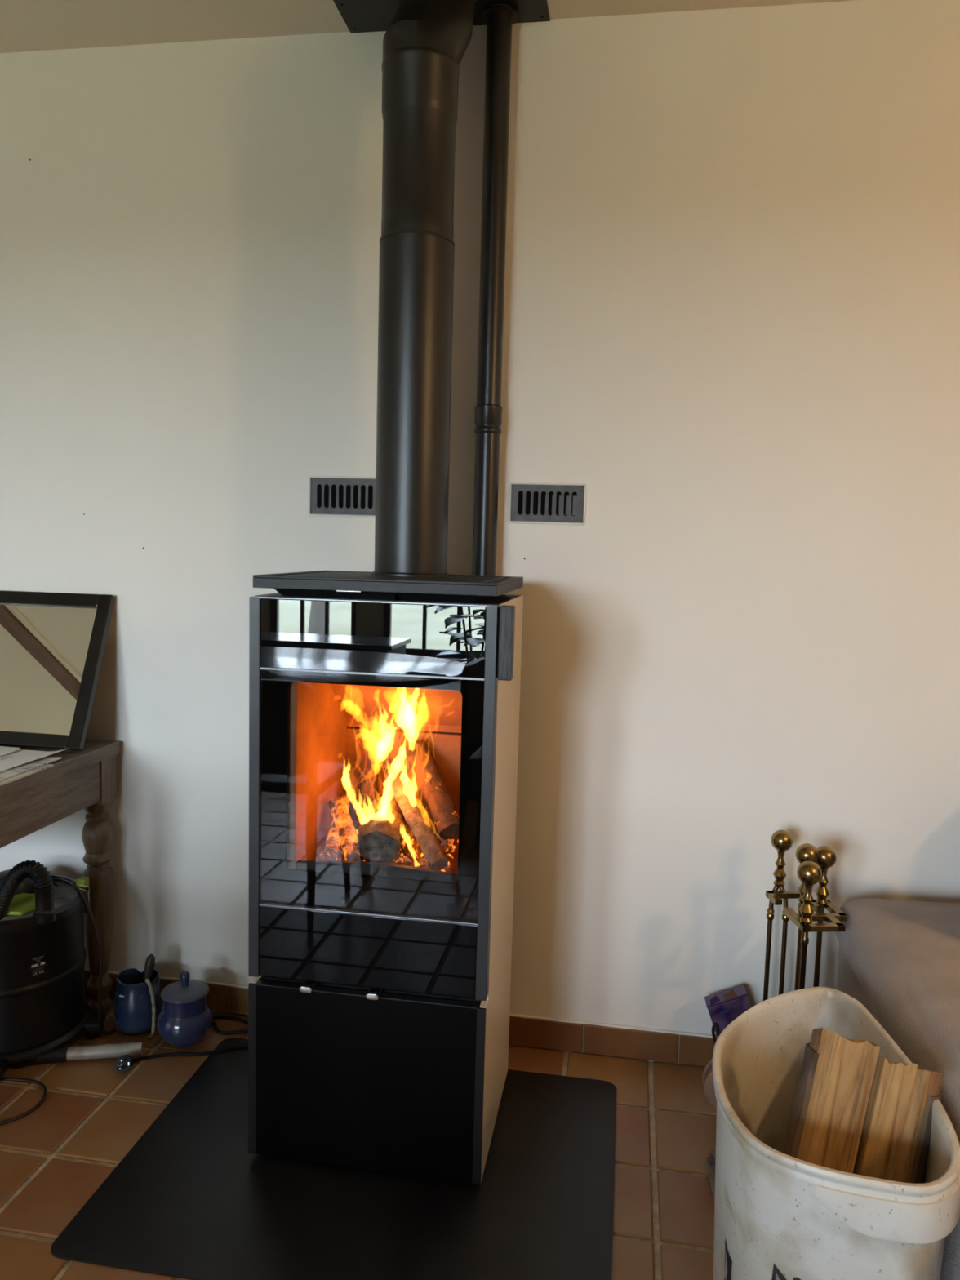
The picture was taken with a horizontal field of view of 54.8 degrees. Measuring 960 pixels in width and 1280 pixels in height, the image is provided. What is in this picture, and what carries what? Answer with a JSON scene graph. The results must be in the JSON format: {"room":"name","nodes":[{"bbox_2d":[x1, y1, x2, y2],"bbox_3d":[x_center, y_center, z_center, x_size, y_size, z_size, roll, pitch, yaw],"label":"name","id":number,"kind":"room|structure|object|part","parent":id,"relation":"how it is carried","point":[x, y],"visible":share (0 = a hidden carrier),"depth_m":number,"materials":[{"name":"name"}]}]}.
{"room":"living room","nodes":[
{"label":"living room","id":0,"kind":"room"},
{"bbox_2d":[0,997,716,1279],"bbox_3d":[-0.733,1.317,-0.332,6.900,0.121,5.770,3,6,9],"label":"floor","id":1,"kind":"structure","parent":0,"point":[55,1157],"depth_m":1.91,"materials":[{"name":"tile"}]},
{"bbox_2d":[0,738,119,1012],"bbox_3d":[-1.554,0.623,2.179,1.134,0.710,0.694,3,6,9],"label":"side table","id":2,"kind":"object","parent":1,"relation":"on","point":[86,780],"visible":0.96,"depth_m":2.31,"materials":[{"name":"brown wood"}]},
{"bbox_2d":[0,764,53,786],"bbox_3d":[-1.199,0.293,1.990,0.406,0.004,0.320,3,6,9],"label":"newspaper","id":3,"kind":"object","parent":2,"relation":"on","point":[46,766],"visible":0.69,"depth_m":2.03,"materials":[{"name":"beige paper"}]},
{"bbox_2d":[0,756,62,782],"bbox_3d":[-1.218,0.284,2.031,0.435,0.003,0.355,3,6,9],"label":"newspaper","id":4,"kind":"object","parent":3,"relation":"on","point":[11,772],"visible":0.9,"depth_m":2.07,"materials":[{"name":"beige paper"}]},
{"bbox_2d":[0,755,13,759],"bbox_3d":[-1.250,0.275,2.081,0.279,0.002,0.227,3,6,13],"label":"leaflet","id":5,"kind":"object","parent":4,"relation":"on","point":[2,757],"visible":1,"depth_m":2.15,"materials":[{"name":"beige paper"}]},
{"bbox_2d":[0,748,67,772],"bbox_3d":[-1.160,0.272,2.086,0.312,0.012,0.315,3,6,9],"label":"loose sheet","id":6,"kind":"object","parent":4,"relation":"on","point":[20,757],"visible":0.92,"depth_m":2.15,"materials":[{"name":"white paper"}]},
{"bbox_2d":[0,746,20,755],"bbox_3d":[-1.254,0.258,2.215,0.305,0.002,0.080,3,6,9],"label":"card","id":7,"kind":"object","parent":6,"relation":"on","point":[3,750],"visible":1,"depth_m":2.21,"materials":[{"name":"white paper"}]},
{"bbox_2d":[0,590,115,751],"bbox_3d":[-1.277,0.063,2.359,0.660,0.374,0.172,3,6,9],"label":"leaning mirror","id":8,"kind":"object","parent":2,"relation":"on","point":[52,645],"visible":1,"depth_m":2.33,"materials":[{"name":"black paint"}]},
{"bbox_3d":[-1.292,0.237,2.306,0.592,0.037,0.030,3,6,9],"label":"frame rail","id":9,"kind":"part","parent":8,"relation":"part of","materials":[{"name":"black paint"}]},
{"bbox_2d":[0,604,97,735],"bbox_3d":[-1.276,0.064,2.360,0.600,0.314,0.134,3,6,9],"label":"mirror glass","id":10,"kind":"object","parent":8,"relation":"attached to","point":[47,651],"depth_m":2.33,"materials":[{"name":"beige mirror"}]},
{"bbox_3d":[-1.261,-0.111,2.411,0.592,0.037,0.030,3,6,9],"label":"frame rail","id":11,"kind":"part","parent":8,"relation":"part of","materials":[{"name":"black paint"}]},
{"bbox_3d":[-0.968,0.077,2.309,0.034,0.374,0.171,3,6,9],"label":"frame rail","id":12,"kind":"part","parent":8,"relation":"part of","materials":[{"name":"black paint"}]},
{"bbox_3d":[-0.987,0.633,2.398,0.074,0.677,0.077,3,6,9],"label":"leg","id":13,"kind":"part","parent":2,"relation":"part of","materials":[{"name":"brown wood"}]},
{"bbox_2d":[0,860,142,1125],"bbox_3d":[-1.122,0.750,2.133,0.480,0.492,0.521,6,7,34],"label":"vacuum","id":14,"kind":"object","parent":1,"relation":"on","point":[43,1006],"visible":1,"depth_m":2.15,"materials":[{"name":"black plastic"}]},
{"bbox_3d":[-1.128,0.631,2.233,0.300,0.014,0.300,3,6,9],"label":"lid","id":15,"kind":"part","parent":14,"relation":"part of","materials":[{"name":"black plastic"}]},
{"bbox_2d":[113,954,162,1035],"bbox_3d":[-0.864,0.888,2.344,0.117,0.188,0.117,3,6,9],"label":"jar","id":16,"kind":"object","parent":1,"relation":"on","point":[132,1006],"depth_m":2.30,"materials":[{"name":"blue ceramic"}]},
{"bbox_3d":[-0.846,0.883,2.342,0.051,0.178,0.027,-2,7,-32],"label":"scoop handle","id":17,"kind":"part","parent":16,"relation":"part of","materials":[{"name":"brown wood"}]},
{"bbox_2d":[145,978,155,1039],"bbox_3d":[-0.819,0.916,2.305,0.021,0.141,0.041,-2,7,-28],"label":"cord","id":18,"kind":"object","parent":16,"relation":"hanging from","point":[147,980],"visible":1,"depth_m":2.30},
{"bbox_2d":[115,1014,248,1071],"bbox_3d":[-0.659,0.950,2.308,0.474,0.085,0.194,-1,6,-25],"label":"lead","id":19,"kind":"object","parent":1,"relation":"on","point":[124,1063],"visible":0.52,"depth_m":2.22,"materials":[{"name":"black rubber"}]},
{"bbox_2d":[156,970,213,1047],"bbox_3d":[-0.728,0.902,2.288,0.132,0.179,0.132,3,6,9],"label":"lidded pot","id":20,"kind":"object","parent":1,"relation":"on","point":[185,1018],"visible":1,"depth_m":2.25,"materials":[{"name":"blue ceramic"}]},
{"bbox_3d":[-0.726,0.861,2.284,0.114,0.020,0.114,3,6,9],"label":"lid","id":21,"kind":"part","parent":20,"relation":"part of","materials":[{"name":"blue ceramic"}]},
{"bbox_3d":[-0.726,0.833,2.281,0.023,0.040,0.023,3,6,9],"label":"knob","id":22,"kind":"part","parent":20,"relation":"part of","materials":[{"name":"blue ceramic"}]},
{"bbox_2d":[50,1037,616,1279],"bbox_3d":[-0.217,1.045,1.878,0.968,0.003,0.729,3,6,9],"label":"hearth pad","id":23,"kind":"object","parent":1,"relation":"on","point":[189,1199],"visible":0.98,"depth_m":1.74,"materials":[{"name":"black metal"}]},
{"bbox_2d":[248,570,523,1184],"bbox_3d":[-0.169,0.450,1.955,0.500,1.168,0.421,3,6,9],"label":"wood stove","id":24,"kind":"object","parent":23,"relation":"on","point":[379,993],"visible":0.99,"depth_m":1.78,"materials":[{"name":"black metal"}]},
{"bbox_3d":[-0.450,0.849,1.834,0.016,0.350,0.005,3,6,9],"label":"edge trim","id":25,"kind":"part","parent":24,"relation":"part of","materials":[{"name":"black metal"}]},
{"bbox_3d":[-0.409,0.453,1.996,0.013,1.114,0.398,3,6,9],"label":"panel","id":26,"kind":"part","parent":24,"relation":"part of","materials":[{"name":"beige ceramic"}]},
{"bbox_3d":[-0.335,0.674,1.808,0.025,0.012,0.037,3,6,9],"label":"air knob","id":27,"kind":"part","parent":24,"relation":"part of","materials":[{"name":"silver metal"}]},
{"bbox_3d":[-0.342,0.248,1.927,0.034,0.428,0.293,3,6,11],"label":"firebrick panel","id":28,"kind":"part","parent":24,"relation":"part of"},
{"bbox_3d":[-0.225,0.859,1.806,0.471,0.353,0.018,3,6,9],"label":"drawer","id":29,"kind":"part","parent":24,"relation":"part of","materials":[{"name":"black metal"}]},
{"bbox_3d":[-0.218,0.596,1.779,0.429,0.141,0.010,3,6,9],"label":"glass","id":30,"kind":"part","parent":24,"relation":"part of","materials":[{"name":"black glass"}]},
{"bbox_3d":[-0.210,0.293,1.746,0.429,0.459,0.004,3,6,9],"label":"fire glass","id":31,"kind":"part","parent":24,"relation":"part of","materials":[{"name":"clear glass"}]},
{"bbox_3d":[-0.201,-0.005,1.718,0.429,0.130,0.010,3,6,9],"label":"glass","id":32,"kind":"part","parent":24,"relation":"part of","materials":[{"name":"black glass"}]},
{"bbox_3d":[-0.208,0.297,1.755,0.471,0.743,0.031,3,6,9],"label":"door","id":33,"kind":"part","parent":24,"relation":"part of","materials":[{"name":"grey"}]},
{"bbox_3d":[-0.203,0.680,1.788,0.025,0.012,0.037,3,6,9],"label":"air knob","id":34,"kind":"part","parent":24,"relation":"part of","materials":[{"name":"silver metal"}]},
{"bbox_3d":[-0.165,-0.120,1.903,0.462,0.024,0.414,3,6,9],"label":"plate","id":35,"kind":"part","parent":24,"relation":"part of","materials":[{"name":"black metal"}]},
{"bbox_2d":[319,829,458,871],"bbox_3d":[-0.179,0.430,1.919,0.286,0.033,0.249,3,6,9],"label":"bed","id":36,"kind":"object","parent":24,"relation":"on","point":[446,844],"visible":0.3,"depth_m":1.88,"materials":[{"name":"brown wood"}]},
{"bbox_2d":[323,792,351,855],"bbox_3d":[-0.297,0.387,1.954,0.032,0.107,0.135,3,6,9],"label":"log","id":37,"kind":"object","parent":36,"relation":"on","point":[332,842],"visible":0.42,"depth_m":1.91,"materials":[{"name":"brown wood"}]},
{"bbox_2d":[328,796,364,861],"bbox_3d":[-0.274,0.389,1.895,0.039,0.114,0.143,-1,6,-26],"label":"log","id":38,"kind":"object","parent":36,"relation":"on","point":[346,831],"visible":0.91,"depth_m":1.88,"materials":[{"name":"brown wood"}]},
{"bbox_2d":[355,768,378,822],"bbox_3d":[-0.239,0.336,1.990,0.049,0.117,0.090,1,6,-2],"label":"log","id":39,"kind":"object","parent":36,"relation":"on","point":[368,777],"visible":0.78,"depth_m":1.98,"materials":[{"name":"brown wood"}]},
{"bbox_2d":[356,795,405,862],"bbox_3d":[-0.198,0.389,1.886,0.091,0.119,0.156,2,6,3],"label":"log","id":40,"kind":"object","parent":36,"relation":"on","point":[380,833],"visible":0.94,"depth_m":1.83,"materials":[{"name":"brown wood"}]},
{"bbox_2d":[384,768,448,870],"bbox_3d":[-0.132,0.361,1.882,0.041,0.166,0.220,-2,7,-33],"label":"log","id":41,"kind":"object","parent":36,"relation":"on","point":[415,818],"visible":1,"depth_m":1.86,"materials":[{"name":"charred wood"},{"name":"bark"},{"name":"glowing embers"}]},
{"bbox_2d":[404,738,458,839],"bbox_3d":[-0.099,0.309,1.942,0.057,0.179,0.212,-2,7,-29],"label":"log","id":42,"kind":"object","parent":36,"relation":"on","point":[431,784],"visible":0.98,"depth_m":1.92,"materials":[{"name":"brown wood"}]},
{"bbox_3d":[-0.165,-0.129,1.902,0.392,0.004,0.344,3,6,9],"label":"cooking plate","id":43,"kind":"part","parent":24,"relation":"part of","materials":[{"name":"black metal"}]},
{"bbox_3d":[-0.156,0.328,2.063,0.329,0.253,0.021,3,6,9],"label":"firebrick panel","id":44,"kind":"part","parent":24,"relation":"part of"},
{"bbox_3d":[-0.150,0.113,2.041,0.329,0.171,0.021,3,6,9],"label":"firebrick panel","id":45,"kind":"part","parent":24,"relation":"part of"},
{"bbox_2d":[371,0,474,577],"bbox_3d":[-0.121,-0.764,1.961,0.179,1.250,0.234,3,6,9],"label":"flue pipe","id":46,"kind":"object","parent":24,"relation":"on","point":[425,42],"visible":1,"depth_m":1.87,"materials":[{"name":"black metal"}]},
{"bbox_2d":[381,46,459,124],"bbox_3d":[-0.122,-1.113,1.893,0.158,0.108,0.158,3,6,9],"label":"joint","id":47,"kind":"object","parent":46,"relation":"attached to","point":[423,80],"depth_m":1.83,"materials":[{"name":"black metal"}]},
{"bbox_3d":[-0.002,0.869,1.763,0.016,0.350,0.005,3,6,9],"label":"edge trim","id":48,"kind":"part","parent":24,"relation":"part of","materials":[{"name":"black metal"}]},
{"bbox_3d":[0.043,0.472,1.924,0.013,1.114,0.398,3,6,9],"label":"panel","id":49,"kind":"part","parent":24,"relation":"part of","materials":[{"name":"beige ceramic"}]},
{"bbox_3d":[0.048,0.005,1.681,0.024,0.134,0.030,3,6,9],"label":"handle","id":50,"kind":"part","parent":24,"relation":"part of","materials":[{"name":"grey metal"}]},
{"bbox_2d":[705,1156,715,1201],"bbox_3d":[0.507,1.068,1.780,0.133,0.018,0.191,3,6,9],"label":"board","id":51,"kind":"object","parent":1,"relation":"on","point":[710,1168],"visible":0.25,"depth_m":1.83,"materials":[{"name":"grey wood"}]},
{"bbox_2d":[708,1150,715,1165],"bbox_3d":[0.502,1.038,1.835,0.092,0.033,0.033,5,7,31],"label":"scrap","id":52,"kind":"object","parent":51,"relation":"on","point":[712,1159],"visible":0.1,"depth_m":1.85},
{"bbox_2d":[709,1150,715,1158],"bbox_3d":[0.497,1.025,1.811,0.088,0.008,0.070,3,6,9],"label":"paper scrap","id":53,"kind":"object","parent":52,"relation":"on","point":[713,1153],"visible":0.14,"depth_m":1.84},
{"bbox_2d":[702,1022,719,1109],"bbox_3d":[0.531,0.919,1.894,0.148,0.286,0.044,3,6,9],"label":"handle","id":54,"kind":"object","parent":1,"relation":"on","point":[707,1076],"visible":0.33,"depth_m":1.88,"materials":[{"name":"plastic"}]},
{"bbox_2d":[704,984,751,1033],"bbox_3d":[0.603,0.921,2.163,0.160,0.237,0.057,3,6,9],"label":"box","id":55,"kind":"object","parent":1,"relation":"on","point":[725,1006],"visible":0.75,"depth_m":2.14,"materials":[{"name":"purple cardboard"}]},
{"bbox_2d":[765,843,847,991],"bbox_3d":[0.685,0.743,1.972,0.134,0.636,0.192,1,6,-5],"label":"stand","id":56,"kind":"object","parent":1,"relation":"on","point":[806,851],"visible":0.53,"depth_m":1.93,"materials":[{"name":"gold metal"}]},
{"bbox_2d":[763,829,792,1000],"bbox_3d":[0.663,0.713,2.086,0.050,0.585,0.047,3,6,9],"label":"tongs","id":57,"kind":"object","parent":56,"relation":"hanging from","point":[781,840],"visible":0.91,"depth_m":2.06,"materials":[{"name":"gold metal"}]},
{"bbox_3d":[0.650,0.767,2.087,0.015,0.443,0.027,7,8,42],"label":"arm","id":58,"kind":"part","parent":57,"relation":"part of","materials":[{"name":"gold metal"}]},
{"bbox_3d":[0.669,0.486,2.063,0.047,0.128,0.047,3,6,9],"label":"handle","id":59,"kind":"part","parent":57,"relation":"part of","materials":[{"name":"gold metal"}]},
{"bbox_3d":[0.671,0.768,2.084,0.015,0.443,0.027,-1,6,-24],"label":"arm","id":60,"kind":"part","parent":57,"relation":"part of","materials":[{"name":"gold metal"}]},
{"bbox_3d":[0.676,0.804,1.977,0.017,0.452,0.017,3,6,9],"label":"post","id":61,"kind":"part","parent":56,"relation":"part of","materials":[{"name":"gold metal"}]},
{"bbox_2d":[796,861,822,989],"bbox_3d":[0.652,0.735,1.881,0.049,0.588,0.047,3,6,9],"label":"poker","id":62,"kind":"object","parent":56,"relation":"hanging from","point":[809,873],"visible":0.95,"depth_m":1.85,"materials":[{"name":"gold metal"}]},
{"bbox_3d":[0.657,0.506,1.858,0.047,0.128,0.047,3,6,9],"label":"handle","id":63,"kind":"part","parent":62,"relation":"part of","materials":[{"name":"gold metal"}]},
{"bbox_2d":[813,845,836,986],"bbox_3d":[0.724,0.732,1.984,0.054,0.598,0.052,-3,8,-41],"label":"shovel","id":64,"kind":"object","parent":56,"relation":"hanging from","point":[828,857],"visible":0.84,"depth_m":1.95,"materials":[{"name":"gold metal"}]},
{"bbox_3d":[0.726,0.498,1.960,0.047,0.128,0.047,3,6,9],"label":"handle","id":65,"kind":"part","parent":64,"relation":"part of","materials":[{"name":"gold metal"}]},
{"bbox_2d":[712,986,959,1279],"bbox_3d":[0.489,0.869,1.390,0.306,0.492,0.528,3,6,9],"label":"bucket","id":66,"kind":"object","parent":1,"relation":"on","point":[779,1215],"visible":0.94,"depth_m":1.20,"materials":[{"name":"white plastic"}]},
{"bbox_2d":[782,1028,879,1173],"bbox_3d":[0.458,0.819,1.311,0.224,0.539,0.094,-3,7,-37],"label":"log","id":67,"kind":"object","parent":66,"relation":"in","point":[834,1084],"visible":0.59,"depth_m":1.30,"materials":[{"name":"pale split wood"},{"name":"brown bark"}]},
{"bbox_2d":[853,1057,943,1183],"bbox_3d":[0.544,0.838,1.296,0.219,0.511,0.092,-3,7,-36],"label":"log","id":68,"kind":"object","parent":66,"relation":"in","point":[894,1144],"visible":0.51,"depth_m":1.28,"materials":[{"name":"pale split wood"},{"name":"brown bark"}]},
{"bbox_2d":[834,897,959,1279],"bbox_3d":[1.521,0.737,1.147,1.806,0.860,1.748,3,6,9],"label":"sofa","id":69,"kind":"object","parent":1,"relation":"on","point":[900,959],"visible":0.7,"depth_m":1.65,"materials":[{"name":"beige fabric"}]},
{"bbox_2d":[0,0,857,53],"bbox_3d":[-0.664,-1.193,-0.586,6.900,0.100,5.770,3,6,9],"label":"ceiling","id":70,"kind":"structure","parent":0,"point":[25,25],"depth_m":2.10,"materials":[{"name":"beige paint"}]},
{"bbox_2d":[333,0,399,33],"bbox_3d":[-0.238,-1.395,2.063,0.143,0.009,0.130,3,6,9],"label":"ceiling plate","id":71,"kind":"object","parent":70,"relation":"attached to","point":[366,15],"depth_m":2.06,"materials":[{"name":"black metal"}]},
{"bbox_2d":[472,0,550,26],"bbox_3d":[0.063,-1.383,2.032,0.174,0.009,0.096,3,6,9],"label":"ceiling plate","id":72,"kind":"object","parent":70,"relation":"attached to","point":[528,11],"depth_m":2.03,"materials":[{"name":"black metal"}]},
{"bbox_2d":[0,0,959,1066],"bbox_3d":[-0.247,-0.211,2.315,6.900,2.614,0.121,3,6,9],"label":"wall","id":73,"kind":"structure","parent":0,"point":[731,300],"depth_m":2.18,"materials":[{"name":"white paint"}]},
{"bbox_2d":[307,475,375,517],"bbox_3d":[-0.328,-0.349,2.253,0.186,0.100,0.008,3,6,9],"label":"air vent","id":74,"kind":"object","parent":73,"relation":"in","point":[350,496],"visible":0.85,"depth_m":2.25,"materials":[{"name":"grey metal"}]},
{"bbox_2d":[84,968,714,1066],"bbox_3d":[-0.289,0.954,2.368,6.700,0.082,0.013,3,6,9],"label":"baseboard","id":75,"kind":"structure","parent":73,"relation":"attached to","point":[538,1032],"depth_m":2.28,"materials":[{"name":"tile"}]},
{"bbox_2d":[471,3,518,576],"bbox_3d":[0.015,-0.338,2.150,0.082,2.113,0.082,3,6,9],"label":"pipe","id":76,"kind":"object","parent":73,"relation":"attached to","point":[499,18],"visible":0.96,"depth_m":2.08,"materials":[{"name":"black metal"}]},
{"bbox_2d":[507,481,586,524],"bbox_3d":[0.158,-0.320,2.177,0.183,0.099,0.008,3,6,9],"label":"air vent","id":77,"kind":"object","parent":73,"relation":"in","point":[529,503],"visible":1,"depth_m":2.18,"materials":[{"name":"grey metal"}]},
{"bbox_3d":[0.171,-0.317,2.175,0.003,0.046,0.001,3,6,9],"label":"shutter blade","id":78,"kind":"part","parent":77,"relation":"part of","materials":[{"name":"grey metal"}]},
{"bbox_3d":[0.188,-0.317,2.173,0.005,0.046,0.001,3,6,9],"label":"shutter blade","id":79,"kind":"part","parent":77,"relation":"part of","materials":[{"name":"grey metal"}]},
{"bbox_3d":[0.204,-0.316,2.170,0.007,0.046,0.001,3,6,9],"label":"shutter blade","id":80,"kind":"part","parent":77,"relation":"part of","materials":[{"name":"grey metal"}]},
{"bbox_3d":[0.221,-0.315,2.167,0.009,0.046,0.001,3,6,9],"label":"shutter blade","id":81,"kind":"part","parent":77,"relation":"part of","materials":[{"name":"grey metal"}]}
]}

